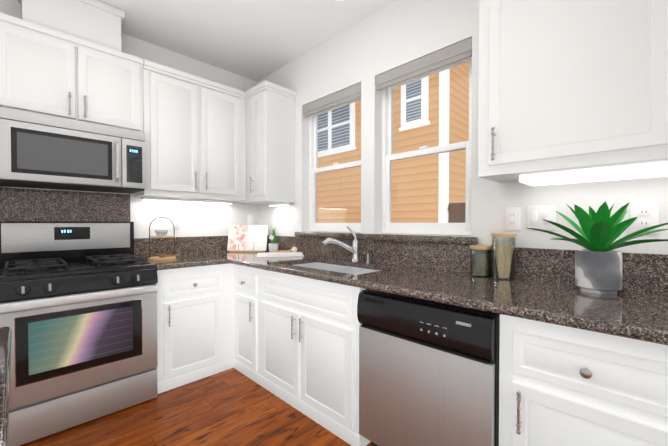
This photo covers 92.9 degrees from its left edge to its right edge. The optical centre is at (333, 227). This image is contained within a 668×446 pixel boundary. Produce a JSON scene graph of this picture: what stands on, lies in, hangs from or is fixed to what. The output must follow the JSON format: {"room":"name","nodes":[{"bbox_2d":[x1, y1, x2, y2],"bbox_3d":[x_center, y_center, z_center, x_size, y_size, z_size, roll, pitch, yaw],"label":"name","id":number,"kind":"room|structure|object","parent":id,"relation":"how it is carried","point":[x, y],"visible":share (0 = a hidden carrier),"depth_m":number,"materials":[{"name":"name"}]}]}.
{"room":"kitchen","nodes":[
{"label":"kitchen","id":0,"kind":"room"},
{"bbox_2d":[0,0,257,237],"bbox_3d":[-2.461,-0.198,1.972,0.160,2.750,4.760,1,1,45],"label":"wall","id":1,"kind":"structure","parent":0,"point":[204,219],"depth_m":2.92,"materials":[{"name":"white paint"}]},
{"bbox_2d":[0,12,143,131],"bbox_3d":[-1.821,-0.986,2.224,0.374,0.562,0.786,1,1,45],"label":"upper cabinet","id":2,"kind":"object","parent":1,"relation":"attached to","point":[47,71],"visible":1,"depth_m":2.08,"materials":[{"name":"white wood"}]},
{"bbox_2d":[17,0,124,50],"bbox_3d":[-1.835,-1.423,2.232,0.333,0.305,0.555,1,1,45],"label":"vent duct","id":3,"kind":"object","parent":2,"relation":"on","point":[97,22],"visible":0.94,"depth_m":2.15,"materials":[{"name":"white wood"}]},
{"bbox_2d":[0,107,145,193],"bbox_3d":[-1.796,-0.486,2.205,0.441,0.426,0.778,1,1,45],"label":"microwave","id":4,"kind":"object","parent":2,"relation":"attached to","point":[40,151],"visible":1,"depth_m":2.05,"materials":[{"name":"silver metal"}]},
{"bbox_2d":[172,215,180,227],"bbox_3d":[-1.432,-0.050,2.889,0.009,0.118,0.072,1,1,45],"label":"electrical outlet","id":5,"kind":"object","parent":1,"relation":"attached to","point":[176,220],"visible":1,"depth_m":2.89,"materials":[{"name":"white plastic"}]},
{"bbox_2d":[133,59,246,203],"bbox_3d":[-1.239,-0.752,2.813,0.374,1.046,0.861,1,1,45],"label":"upper cabinet","id":6,"kind":"object","parent":1,"relation":"attached to","point":[194,128],"visible":0.94,"depth_m":2.66,"materials":[{"name":"white wood"}]},
{"bbox_2d":[247,215,252,224],"bbox_3d":[-0.901,-0.078,3.422,0.010,0.118,0.072,1,1,45],"label":"light switch","id":7,"kind":"object","parent":1,"relation":"attached to","point":[249,219],"visible":0.88,"depth_m":3.42,"materials":[{"name":"white plastic"}]},
{"bbox_2d":[20,367,371,445],"bbox_3d":[-0.475,1.245,-0.095,5.600,0.080,4.600,1,1,45],"label":"floor","id":8,"kind":"structure","parent":0,"point":[233,406],"depth_m":1.91,"materials":[{"name":"brown wood"}]},
{"bbox_2d":[0,327,11,445],"bbox_3d":[-0.658,0.751,-0.361,2.155,0.915,1.435,1,1,45],"label":"countertop","id":9,"kind":"structure","parent":8,"relation":"on","point":[5,349],"depth_m":0.58,"materials":[{"name":"grey"}]},
{"bbox_2d":[0,221,157,445],"bbox_3d":[-1.692,0.567,2.105,0.727,1.215,0.777,1,1,45],"label":"range","id":10,"kind":"object","parent":8,"relation":"on","point":[78,308],"visible":1,"depth_m":1.91,"materials":[{"name":"silver metal"}]},
{"bbox_2d":[156,263,233,393],"bbox_3d":[-1.026,0.726,2.842,0.664,0.877,1.197,1,1,45],"label":"base cabinet","id":11,"kind":"object","parent":8,"relation":"on","point":[195,321],"visible":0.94,"depth_m":2.40,"materials":[{"name":"white wood"}]},
{"bbox_2d":[233,264,256,382],"bbox_3d":[-0.482,0.728,2.702,0.410,0.876,0.628,1,1,45],"label":"base cabinet","id":12,"kind":"object","parent":8,"relation":"on","point":[244,278],"depth_m":2.47,"materials":[{"name":"white wood"}]},
{"bbox_2d":[257,269,370,445],"bbox_3d":[0.004,0.735,2.220,0.959,0.876,0.628,1,1,45],"label":"base cabinet","id":13,"kind":"object","parent":8,"relation":"on","point":[296,342],"depth_m":1.91,"materials":[{"name":"white wood"}]},
{"bbox_2d":[0,187,667,344],"bbox_3d":[-0.479,0.028,1.160,3.799,0.561,2.799,1,1,45],"label":"countertop","id":14,"kind":"structure","parent":13,"relation":"on","point":[541,287],"depth_m":1.65,"materials":[{"name":"stone"}]},
{"bbox_2d":[148,217,179,260],"bbox_3d":[-1.367,0.084,2.538,0.196,0.338,0.211,1,1,45],"label":"tiered stand","id":15,"kind":"object","parent":14,"relation":"on","point":[161,234],"visible":1,"depth_m":2.49,"materials":[{"name":"brown wood"}]},
{"bbox_2d":[227,225,267,251],"bbox_3d":[-0.867,0.111,3.178,0.388,0.267,0.120,0,1,0],"label":"cookbook","id":16,"kind":"object","parent":14,"relation":"on","point":[247,238],"visible":1,"depth_m":3.17,"materials":[{"name":"white paper"}]},
{"bbox_2d":[269,243,278,251],"bbox_3d":[-0.591,0.202,3.101,0.098,0.088,0.098,1,1,45],"label":"herb pot","id":17,"kind":"object","parent":14,"relation":"on","point":[273,247],"visible":0.75,"depth_m":3.06,"materials":[{"name":"white ceramic"}]},
{"bbox_2d":[269,226,278,243],"bbox_3d":[-0.596,0.078,3.102,0.110,0.184,0.124,1,1,45],"label":"herb plant","id":18,"kind":"object","parent":17,"relation":"in","point":[272,236],"visible":1,"depth_m":3.10,"materials":[{"name":"green plant"}]},
{"bbox_2d":[257,252,303,256],"bbox_3d":[-0.469,0.236,2.769,0.400,0.028,0.150,0,1,-13],"label":"dish towel","id":19,"kind":"object","parent":14,"relation":"on","point":[281,254],"visible":0.98,"depth_m":2.71,"materials":[{"name":"fabric"}]},
{"bbox_2d":[278,247,296,251],"bbox_3d":[-0.405,0.195,2.785,0.106,0.049,0.156,1,1,45],"label":"dish brush","id":20,"kind":"object","parent":19,"relation":"on","point":[293,249],"visible":0.98,"depth_m":2.78,"materials":[{"name":"brown wood"}]},
{"bbox_2d":[295,262,378,274],"bbox_3d":[-0.012,0.391,2.204,0.808,0.190,0.418,1,1,45],"label":"sink","id":21,"kind":"object","parent":14,"relation":"in","point":[340,268],"visible":0.12,"depth_m":2.39,"materials":[{"name":"silver metal"}]},
{"bbox_2d":[322,226,359,261],"bbox_3d":[0.058,0.122,2.351,0.160,0.268,0.272,1,1,45],"label":"faucet","id":22,"kind":"object","parent":14,"relation":"on","point":[354,250],"visible":1,"depth_m":2.37,"materials":[{"name":"silver metal"}]},
{"bbox_2d":[363,252,370,262],"bbox_3d":[0.242,0.218,2.309,0.039,0.077,0.060,1,1,45],"label":"soap dispenser","id":23,"kind":"object","parent":14,"relation":"on","point":[368,258],"visible":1,"depth_m":2.31,"materials":[{"name":"silver metal"}]},
{"bbox_2d":[470,245,491,276],"bbox_3d":[0.804,0.181,1.738,0.112,0.166,0.112,1,1,45],"label":"jar","id":24,"kind":"object","parent":14,"relation":"on","point":[480,264],"visible":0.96,"depth_m":1.70,"materials":[{"name":"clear glass"}]},
{"bbox_2d":[491,233,515,279],"bbox_3d":[0.883,0.148,1.653,0.116,0.235,0.116,1,1,45],"label":"pasta jar","id":25,"kind":"object","parent":14,"relation":"on","point":[506,255],"visible":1,"depth_m":1.63,"materials":[{"name":"clear glass"}]},
{"bbox_2d":[575,249,622,293],"bbox_3d":[1.115,0.184,1.341,0.154,0.172,0.154,1,1,45],"label":"plant pot","id":26,"kind":"object","parent":14,"relation":"on","point":[598,272],"visible":1,"depth_m":1.28,"materials":[{"name":"silver metal"}]},
{"bbox_2d":[528,201,667,251],"bbox_3d":[1.052,0.004,1.290,0.500,0.219,0.358,1,1,45],"label":"agave plant","id":27,"kind":"object","parent":26,"relation":"in","point":[601,230],"visible":0.94,"depth_m":1.28,"materials":[{"name":"green plant"}]},
{"bbox_2d":[357,289,499,445],"bbox_3d":[0.557,0.756,1.615,0.660,0.852,0.590,1,1,45],"label":"dishwasher","id":28,"kind":"object","parent":8,"relation":"on","point":[428,373],"visible":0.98,"depth_m":1.37,"materials":[{"name":"silver metal"}]},
{"bbox_2d":[499,314,667,445],"bbox_3d":[1.218,0.752,0.988,1.136,0.877,0.664,1,1,45],"label":"base cabinet","id":29,"kind":"object","parent":8,"relation":"on","point":[559,385],"visible":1,"depth_m":1.01,"materials":[{"name":"white wood"}]},
{"bbox_2d":[98,0,396,81],"bbox_3d":[-0.475,-1.596,-0.021,5.760,0.100,4.760,1,1,45],"label":"ceiling","id":30,"kind":"structure","parent":0,"point":[256,40],"depth_m":2.50,"materials":[{"name":"white paint"}]},
{"bbox_2d":[257,0,667,270],"bbox_3d":[1.203,-0.193,1.573,5.600,2.750,0.160,1,1,45],"label":"wall","id":31,"kind":"structure","parent":0,"point":[369,49],"depth_m":2.15,"materials":[{"name":"white paint"}]},
{"bbox_2d":[233,80,296,205],"bbox_3d":[-0.727,-0.745,3.105,0.688,1.069,0.374,1,1,45],"label":"upper cabinet","id":32,"kind":"object","parent":31,"relation":"attached to","point":[270,143],"visible":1,"depth_m":2.89,"materials":[{"name":"white wood"}]},
{"bbox_2d":[309,97,360,231],"bbox_3d":[0.035,-0.543,2.777,0.711,1.162,0.072,1,1,45],"label":"window","id":33,"kind":"structure","parent":31,"relation":"in","point":[314,169],"depth_m":2.89,"materials":[{"name":"white plastic"}]},
{"bbox_2d":[303,82,360,116],"bbox_3d":[-0.015,-1.071,2.720,0.709,0.104,0.074,1,1,45],"label":"window blind","id":34,"kind":"object","parent":33,"relation":"attached to","point":[337,98],"visible":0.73,"depth_m":2.66,"materials":[{"name":"grey fabric"}]},
{"bbox_2d":[295,232,477,244],"bbox_3d":[0.260,0.069,2.428,1.660,0.046,0.128,1,1,45],"label":"window sill","id":35,"kind":"structure","parent":31,"relation":"attached to","point":[434,239],"depth_m":2.16,"materials":[{"name":"brown stone"}]},
{"bbox_2d":[382,53,471,234],"bbox_3d":[0.632,-0.535,2.184,0.703,1.162,0.072,1,1,45],"label":"window","id":36,"kind":"structure","parent":31,"relation":"in","point":[388,157],"depth_m":2.21,"materials":[{"name":"white plastic"}]},
{"bbox_2d":[376,37,471,90],"bbox_3d":[0.582,-1.063,2.126,0.701,0.104,0.074,1,1,45],"label":"window blind","id":37,"kind":"object","parent":36,"relation":"attached to","point":[456,52],"visible":0.96,"depth_m":2.06,"materials":[{"name":"grey fabric"}]},
{"bbox_2d":[505,207,520,229],"bbox_3d":[0.957,-0.046,1.699,0.075,0.122,0.010,1,1,45],"label":"outlet","id":38,"kind":"object","parent":31,"relation":"attached to","point":[513,218],"visible":1,"depth_m":1.70,"materials":[{"name":"white plastic"}]},
{"bbox_2d":[527,205,555,229],"bbox_3d":[1.049,-0.049,1.607,0.122,0.124,0.010,1,1,45],"label":"double light switch","id":39,"kind":"object","parent":31,"relation":"attached to","point":[536,215],"visible":0.98,"depth_m":1.60,"materials":[{"name":"white plastic"}]},
{"bbox_2d":[478,0,667,183],"bbox_3d":[1.025,-0.748,1.389,0.649,1.015,0.338,1,1,45],"label":"upper cabinet","id":40,"kind":"object","parent":31,"relation":"attached to","point":[573,91],"depth_m":1.25,"materials":[{"name":"white wood"}]},
{"bbox_2d":[630,202,658,233],"bbox_3d":[1.315,-0.040,1.344,0.085,0.135,0.009,1,1,45],"label":"electrical outlet","id":41,"kind":"object","parent":31,"relation":"attached to","point":[646,214],"visible":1,"depth_m":1.34,"materials":[{"name":"white plastic"}]},
{"label":"outside","id":42,"kind":"structure","parent":0,"visible":0},
{"bbox_3d":[3.451,4.146,7.866,24.000,0.100,11.830,1,1,45],"label":"ground","id":43,"kind":"structure","parent":42,"visible":0},
{"bbox_2d":[316,62,468,234],"bbox_3d":[-0.616,-1.438,10.267,10.740,11.000,4.050,1,1,45],"label":"neighbor house","id":44,"kind":"structure","parent":43,"relation":"on","point":[414,206],"depth_m":5.55,"materials":[{"name":"orange wood"}]},
{"bbox_2d":[448,203,465,222],"bbox_3d":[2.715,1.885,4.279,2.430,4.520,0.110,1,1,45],"label":"fence","id":45,"kind":"object","parent":43,"relation":"on","point":[453,215],"depth_m":4.99,"materials":[{"name":"brown wood"}]}
]}

